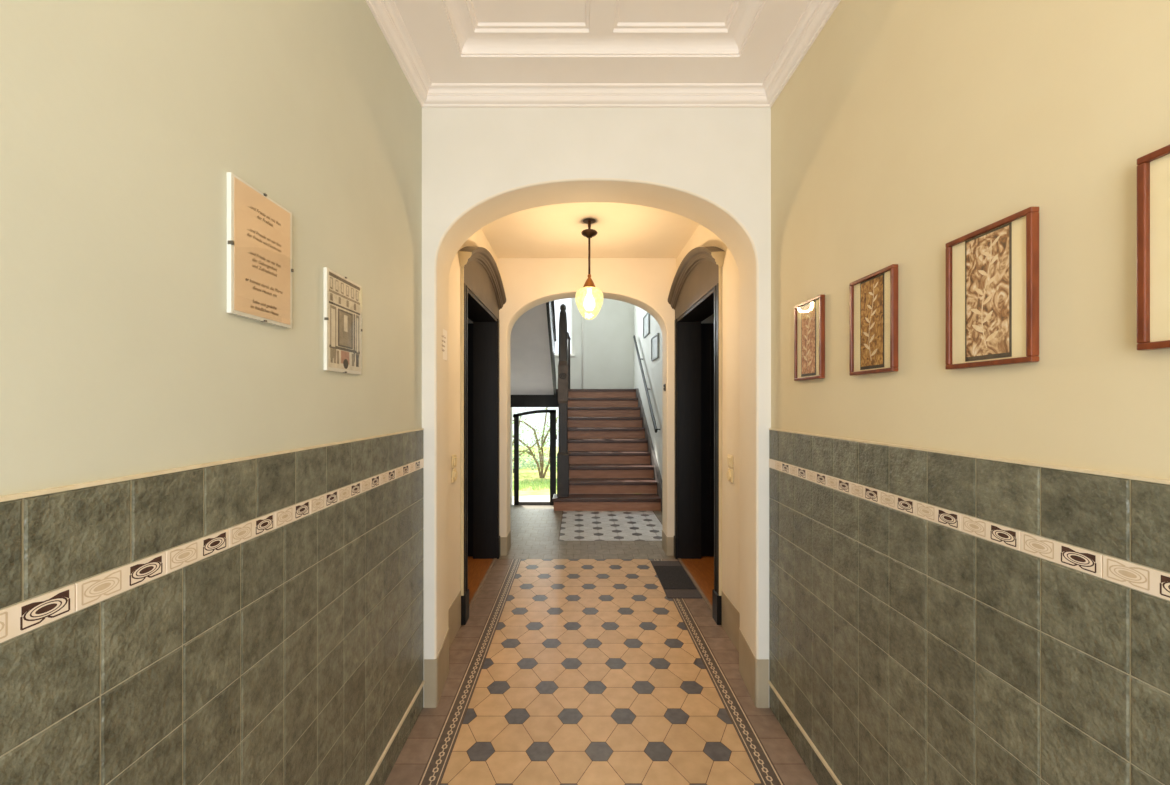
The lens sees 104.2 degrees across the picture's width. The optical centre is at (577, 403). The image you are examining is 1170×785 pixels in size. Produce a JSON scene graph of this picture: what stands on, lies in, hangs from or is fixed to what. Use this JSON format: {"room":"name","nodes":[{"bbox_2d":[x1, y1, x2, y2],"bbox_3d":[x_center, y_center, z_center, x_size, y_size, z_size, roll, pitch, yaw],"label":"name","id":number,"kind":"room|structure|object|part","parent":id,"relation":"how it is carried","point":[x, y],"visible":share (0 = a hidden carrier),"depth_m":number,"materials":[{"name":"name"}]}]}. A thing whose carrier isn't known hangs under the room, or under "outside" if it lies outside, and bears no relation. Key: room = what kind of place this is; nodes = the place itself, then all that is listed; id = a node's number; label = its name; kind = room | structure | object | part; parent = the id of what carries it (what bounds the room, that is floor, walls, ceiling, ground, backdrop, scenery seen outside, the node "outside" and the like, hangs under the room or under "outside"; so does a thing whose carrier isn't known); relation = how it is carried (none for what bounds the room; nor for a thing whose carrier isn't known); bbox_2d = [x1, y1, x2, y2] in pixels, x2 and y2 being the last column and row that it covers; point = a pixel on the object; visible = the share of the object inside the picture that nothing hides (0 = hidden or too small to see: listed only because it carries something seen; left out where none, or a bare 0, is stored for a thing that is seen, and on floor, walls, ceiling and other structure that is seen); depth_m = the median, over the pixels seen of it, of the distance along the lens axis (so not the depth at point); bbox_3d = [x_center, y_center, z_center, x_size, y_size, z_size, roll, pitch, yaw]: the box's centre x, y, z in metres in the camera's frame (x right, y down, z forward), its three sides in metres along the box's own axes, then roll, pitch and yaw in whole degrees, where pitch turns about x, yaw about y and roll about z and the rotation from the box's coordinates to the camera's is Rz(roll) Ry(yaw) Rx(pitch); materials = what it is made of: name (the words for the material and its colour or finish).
{"room":"entrance hallway","nodes":[
{"label":"entrance hallway","id":0,"kind":"room"},
{"bbox_2d":[0,0,496,608],"bbox_3d":[-0.849,-0.140,1.528,0.172,3.260,5.857,0,0,0],"label":"wall","id":1,"kind":"structure","parent":0,"point":[124,123],"depth_m":0.90,"materials":[{"name":"beige paint"}]},
{"bbox_2d":[0,428,424,784],"bbox_3d":[-0.756,0.806,0.410,0.018,1.368,3.639,0,0,0],"label":"wall tiles","id":2,"kind":"structure","parent":1,"relation":"attached to","point":[255,619],"depth_m":0.95,"materials":[{"name":"tile"}]},
{"bbox_2d":[227,172,293,328],"bbox_3d":[-0.755,-0.349,1.093,0.014,0.307,0.212,0,0,0],"label":"frame","id":3,"kind":"object","parent":1,"relation":"attached to","point":[259,229],"visible":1,"depth_m":1.07,"materials":[{"name":"clear glass"}]},
{"bbox_2d":[323,267,362,374],"bbox_3d":[-0.755,-0.254,1.474,0.014,0.310,0.219,0,0,0],"label":"frame","id":4,"kind":"object","parent":1,"relation":"attached to","point":[342,330],"visible":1,"depth_m":1.45,"materials":[{"name":"clear glass"}]},
{"bbox_2d":[365,0,431,106],"bbox_3d":[-0.728,-1.485,0.415,0.070,0.070,3.630,0,0,0],"label":"trim","id":5,"kind":"structure","parent":1,"relation":"attached to","point":[386,13],"depth_m":1.88,"materials":[{"name":"white paint"}]},
{"bbox_2d":[424,590,460,707],"bbox_3d":[-0.763,1.372,2.636,0.073,0.236,0.828,0,0,-7],"label":"baseboard","id":6,"kind":"structure","parent":1,"relation":"attached to","point":[436,671],"depth_m":2.33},
{"bbox_2d":[452,454,457,482],"bbox_3d":[-0.774,0.410,2.870,0.022,0.170,0.080,0,0,0],"label":"light switch","id":7,"kind":"object","parent":1,"relation":"attached to","point":[454,458],"visible":1,"depth_m":2.85,"materials":[{"name":"beige plastic"}]},
{"bbox_3d":[-0.779,0.454,2.870,0.012,0.083,0.080,0,0,0],"label":"socket plate","id":8,"kind":"part","parent":7,"relation":"part of","materials":[{"name":"beige plastic"}]},
{"bbox_2d":[452,454,456,467],"bbox_3d":[-0.775,0.365,2.870,0.019,0.080,0.080,0,0,0],"label":"switch plate","id":9,"kind":"object","parent":7,"relation":"attached to","point":[454,459],"depth_m":2.85,"materials":[{"name":"beige plastic"}]},
{"bbox_2d":[458,246,505,624],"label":"door frame","id":10,"kind":"structure","parent":1,"relation":"in","point":[482,293],"depth_m":4.35,"materials":[{"name":"black wood"}]},
{"bbox_3d":[-0.784,0.240,3.110,0.047,2.100,0.100,0,0,0],"label":"post","id":11,"kind":"part","parent":10,"relation":"part of","materials":[{"name":"black wood"}]},
{"bbox_3d":[-0.786,-0.975,3.750,0.043,0.330,1.376,0,0,0],"label":"pediment panel","id":12,"kind":"part","parent":10,"relation":"part of","materials":[{"name":"brown paint"}]},
{"bbox_3d":[-0.784,0.240,4.400,0.047,2.100,0.080,0,0,0],"label":"post","id":13,"kind":"part","parent":10,"relation":"part of","materials":[{"name":"black wood"}]},
{"bbox_2d":[511,505,553,508],"bbox_3d":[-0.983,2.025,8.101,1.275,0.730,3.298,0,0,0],"label":"threshold","id":14,"kind":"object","parent":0,"point":[512,506],"depth_m":9.57,"materials":[{"name":"beige stone"}]},
{"bbox_2d":[511,298,581,504],"bbox_3d":[-0.210,-0.760,9.840,2.820,6.300,0.180,0,0,0],"label":"wall","id":15,"kind":"structure","parent":0,"point":[575,362],"depth_m":9.75,"materials":[{"name":"white paint"}]},
{"bbox_2d":[513,410,556,504],"bbox_3d":[-0.902,1.120,9.797,1.035,2.140,0.086,0,0,0],"label":"door","id":16,"kind":"structure","parent":15,"relation":"in","point":[553,436],"depth_m":9.77,"materials":[{"name":"black wood"}]},
{"bbox_3d":[-0.928,2.155,9.805,0.673,0.070,0.070,0,0,0],"label":"rail","id":17,"kind":"part","parent":16,"relation":"part of","materials":[{"name":"black metal"}]},
{"bbox_2d":[555,298,574,356],"bbox_3d":[-0.618,-1.933,9.795,1.125,1.855,0.170,0,0,0],"label":"window","id":18,"kind":"structure","parent":15,"relation":"in","point":[571,354],"depth_m":9.83,"materials":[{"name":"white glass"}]},
{"bbox_2d":[582,316,582,388],"bbox_3d":[0.108,-2.097,9.720,0.030,3.626,0.032,0,0,0],"label":"riser pipe","id":19,"kind":"object","parent":15,"relation":"attached to","point":[582,316],"visible":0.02,"depth_m":9.71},
{"bbox_2d":[583,298,633,388],"bbox_3d":[0.662,-2.097,9.725,1.075,3.626,0.050,0,0,0],"label":"wall panel","id":20,"kind":"object","parent":15,"relation":"attached to","point":[608,341],"visible":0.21,"depth_m":9.70,"materials":[{"name":"white paint"}]},
{"bbox_2d":[481,202,698,257],"bbox_3d":[0.092,-1.474,3.498,2.055,0.100,1.917,0,0,0],"label":"ceiling","id":21,"kind":"structure","parent":0,"point":[624,230],"depth_m":3.79,"materials":[{"name":"paint"}]},
{"bbox_2d":[575,218,602,319],"bbox_3d":[0.092,-1.038,3.550,0.220,0.772,0.220,0,0,0],"label":"pendant lamp","id":22,"kind":"object","parent":21,"relation":"hanging from","point":[589,298],"visible":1,"depth_m":3.49,"materials":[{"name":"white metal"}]},
{"bbox_3d":[0.092,-1.141,3.550,0.016,0.299,0.017,0,0,0],"label":"rod","id":23,"kind":"part","parent":22,"relation":"part of","materials":[{"name":"brown metal"}]},
{"bbox_3d":[0.092,-0.776,3.550,0.220,0.248,0.220,0,0,0],"label":"globe","id":24,"kind":"part","parent":22,"relation":"part of","materials":[{"name":"clear glass"}]},
{"bbox_2d":[468,258,713,536],"bbox_3d":[-0.210,-1.210,4.583,3.220,5.400,0.253,0,0,0],"label":"wall","id":25,"kind":"structure","parent":0,"point":[528,283],"depth_m":4.46,"materials":[{"name":"paint"}]},
{"bbox_2d":[500,530,510,555],"bbox_3d":[-1.154,1.400,4.577,0.932,0.180,0.274,0,0,0],"label":"baseboard","id":26,"kind":"structure","parent":25,"relation":"attached to","point":[505,542],"depth_m":4.45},
{"bbox_2d":[662,530,673,555],"bbox_3d":[1.037,1.400,4.577,0.326,0.180,0.274,0,0,0],"label":"baseboard","id":27,"kind":"structure","parent":25,"relation":"attached to","point":[667,542],"depth_m":4.45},
{"bbox_2d":[556,389,635,391],"bbox_3d":[-0.210,-0.259,9.345,2.820,0.050,0.710,0,0,0],"label":"floor","id":28,"kind":"structure","parent":0,"point":[569,390],"depth_m":8.99,"materials":[{"name":"brown wood"}]},
{"bbox_2d":[511,392,558,406],"bbox_3d":[-0.210,-0.080,9.370,2.820,0.309,0.760,0,0,0],"label":"beam","id":29,"kind":"structure","parent":28,"relation":"attached to","point":[516,400],"depth_m":8.99,"materials":[{"name":"black wood"}]},
{"bbox_2d":[422,108,770,706],"bbox_3d":[0.092,-0.140,2.385,1.975,3.260,0.310,0,0,0],"label":"wall","id":30,"kind":"structure","parent":0,"point":[709,167],"depth_m":2.23,"materials":[{"name":"white paint"}]},
{"bbox_2d":[442,329,446,360],"bbox_3d":[-0.707,-0.312,2.380,0.009,0.160,0.181,0,0,-3],"label":"paper notice","id":31,"kind":"object","parent":30,"relation":"attached to","point":[444,336],"visible":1,"depth_m":2.42,"materials":[{"name":"white paper"}]},
{"bbox_2d":[422,83,770,107],"bbox_3d":[0.092,-1.485,2.195,1.711,0.070,0.070,0,0,0],"label":"trim","id":32,"kind":"structure","parent":30,"relation":"attached to","point":[440,95],"depth_m":2.19,"materials":[{"name":"white paint"}]},
{"bbox_2d":[384,509,817,784],"bbox_3d":[0.092,1.503,2.325,4.055,0.034,8.250,0,0,0],"label":"floor","id":33,"kind":"structure","parent":0,"point":[572,662],"depth_m":2.44,"materials":[{"name":"tile"}]},
{"bbox_2d":[469,558,496,611],"bbox_3d":[-0.786,1.485,3.750,0.026,0.010,1.220,0,0,0],"label":"threshold","id":34,"kind":"object","parent":33,"relation":"on","point":[471,603],"visible":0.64,"depth_m":3.70,"materials":[{"name":"stone"}]},
{"bbox_2d":[553,304,661,511],"bbox_3d":[0.427,0.040,7.975,1.544,2.900,3.430,0,0,0],"label":"staircase","id":35,"kind":"structure","parent":33,"relation":"on","point":[607,460],"depth_m":6.91,"materials":[{"name":"brown wood"}]},
{"bbox_3d":[-0.205,0.345,6.466,0.132,0.690,0.140,0,0,0],"label":"newel post","id":36,"kind":"part","parent":35,"relation":"part of","materials":[{"name":"brown wood"}]},
{"bbox_3d":[-0.195,-0.528,7.745,0.058,1.498,2.466,0,0,0],"label":"handrail","id":37,"kind":"part","parent":35,"relation":"part of","materials":[{"name":"brown wood"}]},
{"bbox_3d":[-0.195,-0.772,9.030,0.104,0.976,0.104,0,0,0],"label":"landing newel post","id":38,"kind":"part","parent":35,"relation":"part of","materials":[{"name":"brown wood"}]},
{"bbox_2d":[651,561,701,597],"bbox_3d":[0.822,1.483,3.880,0.267,0.012,0.810,0,0,0],"label":"doormat","id":39,"kind":"object","parent":33,"relation":"on","point":[675,582],"visible":1,"depth_m":3.79,"materials":[{"name":"black fabric"}]},
{"bbox_2d":[678,558,711,611],"bbox_3d":[0.971,1.485,3.750,0.026,0.010,1.220,0,0,0],"label":"threshold","id":40,"kind":"object","parent":33,"relation":"on","point":[702,594],"visible":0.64,"depth_m":3.70,"materials":[{"name":"stone"}]},
{"bbox_2d":[394,0,809,82],"bbox_3d":[0.092,-1.640,0.425,1.975,0.240,3.650,0,0,0],"label":"ceiling","id":41,"kind":"structure","parent":0,"point":[455,41],"depth_m":1.95,"materials":[{"name":"white paint"}]},
{"bbox_2d":[634,305,661,477],"bbox_3d":[1.275,-1.110,7.330,0.150,5.600,5.240,0,0,0],"label":"wall","id":42,"kind":"structure","parent":0,"point":[652,370],"depth_m":7.48,"materials":[{"name":"white paint"}]},
{"bbox_2d":[633,335,659,432],"bbox_3d":[1.147,-0.460,7.700,0.107,1.762,2.542,0,0,0],"label":"wall handrail","id":43,"kind":"object","parent":42,"relation":"attached to","point":[634,338],"visible":1,"depth_m":7.34,"materials":[{"name":"metal"}]},
{"bbox_2d":[643,312,649,337],"bbox_3d":[1.185,-1.345,7.820,0.029,0.370,0.600,0,0,0],"label":"print","id":44,"kind":"object","parent":42,"relation":"attached to","point":[646,319],"visible":0.83,"depth_m":7.82},
{"bbox_2d":[651,333,658,360],"bbox_3d":[1.185,-0.855,6.960,0.029,0.360,0.560,0,0,0],"label":"print","id":45,"kind":"object","parent":42,"relation":"attached to","point":[655,339],"visible":1,"depth_m":6.92},
{"bbox_2d":[727,454,732,467],"bbox_3d":[0.961,0.365,2.870,0.019,0.080,0.080,0,0,0],"label":"switch plate","id":46,"kind":"object","parent":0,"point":[730,458],"depth_m":2.85,"materials":[{"name":"beige plastic"}]},
{"bbox_2d":[677,0,1169,612],"bbox_3d":[1.034,-0.140,1.528,0.172,3.260,5.857,0,0,0],"label":"wall","id":47,"kind":"structure","parent":0,"point":[906,130],"depth_m":1.11,"materials":[{"name":"beige paint"}]},
{"bbox_2d":[668,246,724,624],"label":"door","id":48,"kind":"structure","parent":47,"relation":"in","point":[695,294],"depth_m":4.35,"materials":[{"name":"black wood"}]},
{"bbox_3d":[0.969,0.240,4.400,0.047,2.100,0.080,0,0,0],"label":"post","id":49,"kind":"part","parent":48,"relation":"part of","materials":[{"name":"black wood"}]},
{"bbox_3d":[0.971,-0.975,3.750,0.043,0.330,1.376,0,0,0],"label":"pediment panel","id":50,"kind":"part","parent":48,"relation":"part of","materials":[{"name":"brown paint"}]},
{"bbox_3d":[0.969,0.240,3.110,0.047,2.100,0.100,0,0,0],"label":"post","id":51,"kind":"part","parent":48,"relation":"part of","materials":[{"name":"black wood"}]},
{"bbox_2d":[726,454,732,482],"bbox_3d":[0.959,0.410,2.870,0.022,0.170,0.080,0,0,0],"label":"light switch","id":52,"kind":"object","parent":47,"relation":"attached to","point":[729,474],"visible":1,"depth_m":2.85,"materials":[{"name":"beige plastic"}]},
{"bbox_3d":[0.964,0.454,2.870,0.012,0.083,0.080,0,0,0],"label":"socket plate","id":53,"kind":"part","parent":52,"relation":"part of","materials":[{"name":"beige plastic"}]},
{"bbox_2d":[722,591,768,707],"bbox_3d":[0.948,1.372,2.636,0.073,0.236,0.828,0,0,7],"label":"baseboard","id":54,"kind":"structure","parent":47,"relation":"attached to","point":[754,672],"depth_m":2.37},
{"bbox_2d":[762,0,840,106],"bbox_3d":[0.913,-1.485,0.415,0.070,0.070,3.630,0,0,0],"label":"trim","id":55,"kind":"structure","parent":47,"relation":"attached to","point":[817,13],"depth_m":1.88,"materials":[{"name":"white paint"}]},
{"bbox_2d":[794,294,824,380],"bbox_3d":[0.938,-0.257,1.847,0.018,0.321,0.213,0,0,0],"label":"framed print","id":56,"kind":"object","parent":47,"relation":"attached to","point":[809,316],"visible":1,"depth_m":1.83,"materials":[{"name":"red wood"}]},
{"bbox_2d":[849,264,897,375],"bbox_3d":[0.938,-0.253,1.449,0.018,0.316,0.214,0,0,0],"label":"framed print","id":57,"kind":"object","parent":47,"relation":"attached to","point":[873,298],"visible":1,"depth_m":1.43,"materials":[{"name":"red wood"}]},
{"bbox_2d":[768,428,1169,784],"bbox_3d":[0.941,0.806,0.401,0.018,1.368,3.658,0,0,0],"label":"wall tiles","id":58,"kind":"structure","parent":47,"relation":"attached to","point":[937,617],"depth_m":1.10,"materials":[{"name":"tile"}]},
{"bbox_2d":[945,207,1038,369],"bbox_3d":[0.938,-0.245,1.041,0.018,0.318,0.218,0,0,0],"label":"framed print","id":59,"kind":"object","parent":47,"relation":"attached to","point":[992,270],"visible":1,"depth_m":1.02,"materials":[{"name":"red wood"}]},
{"bbox_2d":[1137,145,1169,349],"bbox_3d":[0.938,-0.247,0.648,0.018,0.319,0.217,0,0,0],"label":"framed print","id":60,"kind":"object","parent":47,"relation":"attached to","point":[1153,169],"visible":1,"depth_m":0.74,"materials":[{"name":"red wood"}]},
{"bbox_3d":[-1.695,-0.760,7.330,0.150,6.300,5.240,0,0,0],"label":"wall","id":61,"kind":"structure","parent":0,"visible":0},
{"bbox_2d":[511,301,556,396],"bbox_3d":[-1.017,-1.771,7.200,1.206,3.282,3.639,0,0,0],"label":"flight","id":62,"kind":"object","parent":61,"relation":"attached to","point":[533,335],"visible":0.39,"depth_m":7.88,"materials":[{"name":"grey paint"}]},
{"bbox_3d":[-0.445,-2.314,7.200,0.063,2.195,3.639,0,0,0],"label":"handrail","id":63,"kind":"part","parent":62,"relation":"part of","materials":[{"name":"black wood"}]},
{"label":"outside","id":64,"kind":"structure","parent":0,"visible":0},
{"bbox_2d":[512,446,557,503],"bbox_3d":[-1.000,2.365,17.930,16.000,0.251,16.000,0,0,0],"label":"ground","id":65,"kind":"structure","parent":64,"point":[526,494],"depth_m":13.69,"materials":[{"name":"green plant"}]},
{"bbox_2d":[512,407,549,468],"bbox_3d":[-2.097,0.901,15.376,3.392,3.110,2.048,0,0,0],"label":"shrub","id":66,"kind":"object","parent":65,"relation":"on","point":[515,407],"visible":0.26,"depth_m":15.28,"materials":[{"name":"green plant"}]},
{"bbox_2d":[512,477,556,490],"bbox_3d":[-1.499,2.223,12.600,5.080,0.233,1.421,0,0,0],"label":"grass","id":67,"kind":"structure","parent":65,"relation":"on","point":[537,485],"depth_m":12.46,"materials":[{"name":"green plant"}]},
{"bbox_2d":[512,407,557,477],"bbox_3d":[-1.432,0.926,14.059,2.239,2.816,1.149,0,0,0],"label":"shrub","id":68,"kind":"object","parent":65,"relation":"on","point":[543,442],"visible":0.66,"depth_m":14.00,"materials":[{"name":"green plant"}]},
{"bbox_2d":[512,444,557,469],"bbox_3d":[-1.488,1.755,16.635,6.113,1.198,2.490,0,0,0],"label":"foliage","id":69,"kind":"object","parent":65,"relation":"on","point":[523,464],"visible":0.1,"depth_m":16.30,"materials":[{"name":"green plant"}]}
]}

